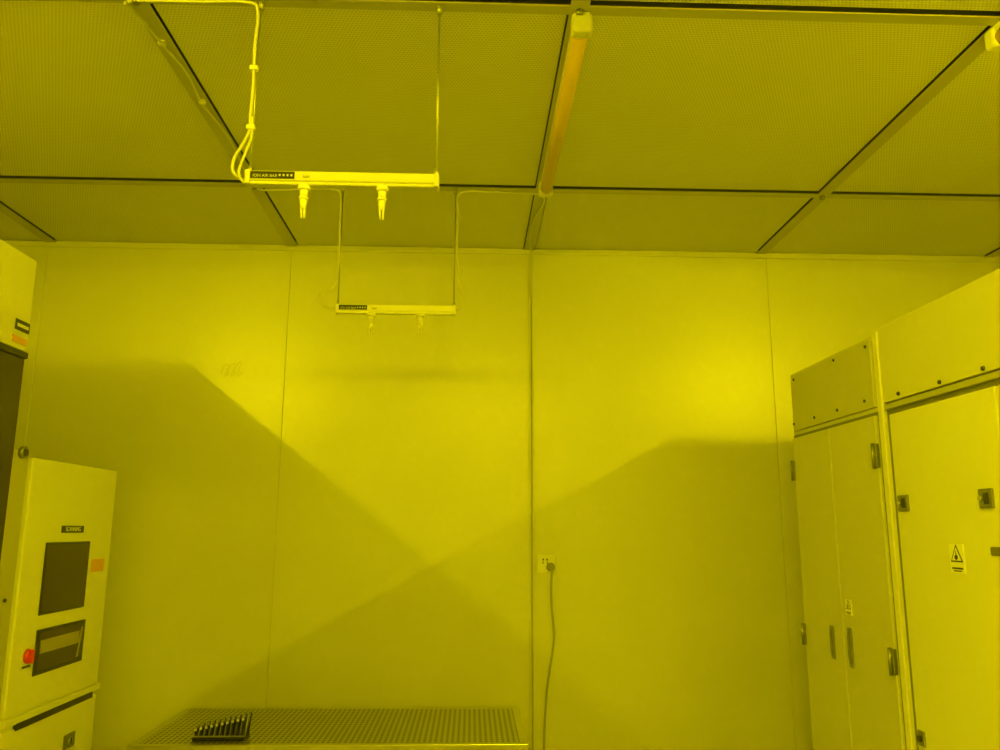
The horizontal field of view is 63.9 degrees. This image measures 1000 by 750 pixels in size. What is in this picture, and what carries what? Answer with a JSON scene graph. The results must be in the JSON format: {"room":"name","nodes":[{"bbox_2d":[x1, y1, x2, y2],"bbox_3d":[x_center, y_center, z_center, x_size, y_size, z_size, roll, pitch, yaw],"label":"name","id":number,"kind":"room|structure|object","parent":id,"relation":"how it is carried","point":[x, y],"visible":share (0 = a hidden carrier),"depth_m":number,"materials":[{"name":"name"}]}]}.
{"room":"clean room","nodes":[
{"label":"clean room","id":0,"kind":"room"},
{"bbox_2d":[0,0,999,257],"bbox_3d":[0.294,-1.361,0.633,7.460,0.142,7.268,1,-11,-2],"label":"ceiling","id":1,"kind":"structure","parent":0,"point":[872,127],"depth_m":2.82,"materials":[{"name":"metal"}]},
{"bbox_2d":[126,0,442,219],"bbox_3d":[-0.583,-0.709,2.120,0.854,0.620,0.042,1,-11,-2],"label":"bar","id":2,"kind":"object","parent":1,"relation":"hanging from","point":[302,180],"visible":1,"depth_m":2.08,"materials":[{"name":"white plastic"}]},
{"bbox_2d":[123,2,544,335],"bbox_3d":[-0.551,-0.496,3.188,0.836,0.635,2.231,-10,-15,43],"label":"bar","id":3,"kind":"object","parent":1,"relation":"hanging from","point":[371,311],"visible":0.97,"depth_m":3.25,"materials":[{"name":"white plastic"}]},
{"bbox_2d":[538,12,592,196],"bbox_3d":[0.207,-0.865,2.756,0.058,0.060,1.134,1,-11,-2],"label":"fluorescent tube light","id":4,"kind":"object","parent":1,"relation":"attached to","point":[581,25],"visible":1,"depth_m":2.53,"materials":[{"name":"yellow plastic"}]},
{"bbox_2d":[984,21,999,51],"bbox_3d":[1.433,-1.061,1.707,0.058,0.060,1.208,1,-11,-2],"label":"fluorescent tube light","id":5,"kind":"object","parent":1,"relation":"attached to","point":[992,37],"visible":1,"depth_m":2.26,"materials":[{"name":"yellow plastic"}]},
{"bbox_2d":[12,239,999,749],"bbox_3d":[0.161,0.792,3.876,7.300,3.108,0.081,1,-11,-2],"label":"wall","id":6,"kind":"structure","parent":0,"point":[340,520],"depth_m":3.88,"materials":[{"name":"paint"}]},
{"bbox_2d":[3,240,999,261],"bbox_3d":[0.169,-0.630,4.103,7.300,0.030,0.012,1,-11,-2],"label":"trim","id":7,"kind":"structure","parent":6,"relation":"attached to","point":[10,242],"depth_m":4.09,"materials":[{"name":"paint"}]},
{"bbox_2d":[529,253,534,749],"bbox_3d":[0.152,0.838,3.820,0.026,2.998,0.012,1,-11,-2],"label":"conduit","id":8,"kind":"object","parent":6,"relation":"attached to","point":[531,299],"visible":0.89,"depth_m":3.84,"materials":[{"name":"white plastic"}]},
{"bbox_2d":[538,554,555,749],"bbox_3d":[0.220,1.569,3.660,0.086,1.464,0.055,1,-11,-2],"label":"wall socket","id":9,"kind":"object","parent":6,"relation":"attached to","point":[546,563],"visible":1,"depth_m":3.76,"materials":[{"name":"white plastic"}]},
{"bbox_3d":[0.280,1.690,0.046,7.460,0.100,7.268,1,-11,-2],"label":"floor","id":10,"kind":"structure","parent":0,"visible":0},
{"bbox_2d":[0,239,36,700],"bbox_3d":[-2.439,0.514,1.028,1.606,2.557,3.584,1,-11,-2],"label":"machine","id":11,"kind":"object","parent":10,"relation":"on","point":[17,269],"visible":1,"depth_m":2.79,"materials":[{"name":"white paint"}]},
{"bbox_2d":[0,457,116,749],"bbox_3d":[-2.406,1.270,3.089,1.428,1.850,0.728,1,-11,-2],"label":"cabinet","id":12,"kind":"object","parent":10,"relation":"on","point":[50,677],"visible":1,"depth_m":3.10,"materials":[{"name":"metal"}]},
{"bbox_2d":[126,707,528,749],"bbox_3d":[-0.655,1.845,3.255,1.503,0.800,0.639,1,-11,-2],"label":"bench","id":13,"kind":"object","parent":10,"relation":"on","point":[270,728],"visible":1,"depth_m":3.23,"materials":[{"name":"silver metal"}]},
{"bbox_2d":[191,712,251,740],"bbox_3d":[-1.077,1.363,3.118,0.207,0.090,0.090,1,-11,-2],"label":"rack","id":14,"kind":"object","parent":13,"relation":"on","point":[237,729],"visible":1,"depth_m":3.09,"materials":[{"name":"black plastic"}]},
{"bbox_2d":[790,336,906,749],"bbox_3d":[1.475,1.029,2.728,0.626,2.222,0.692,1,-11,-2],"label":"storage cabinet","id":15,"kind":"object","parent":10,"relation":"on","point":[849,629],"visible":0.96,"depth_m":2.74,"materials":[{"name":"metal"}]},
{"bbox_2d":[872,268,999,749],"bbox_3d":[2.000,0.757,1.334,1.576,2.234,2.181,1,-11,-2],"label":"enclosure","id":16,"kind":"object","parent":10,"relation":"on","point":[937,364],"visible":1,"depth_m":2.17,"materials":[{"name":"paint"}]}
]}

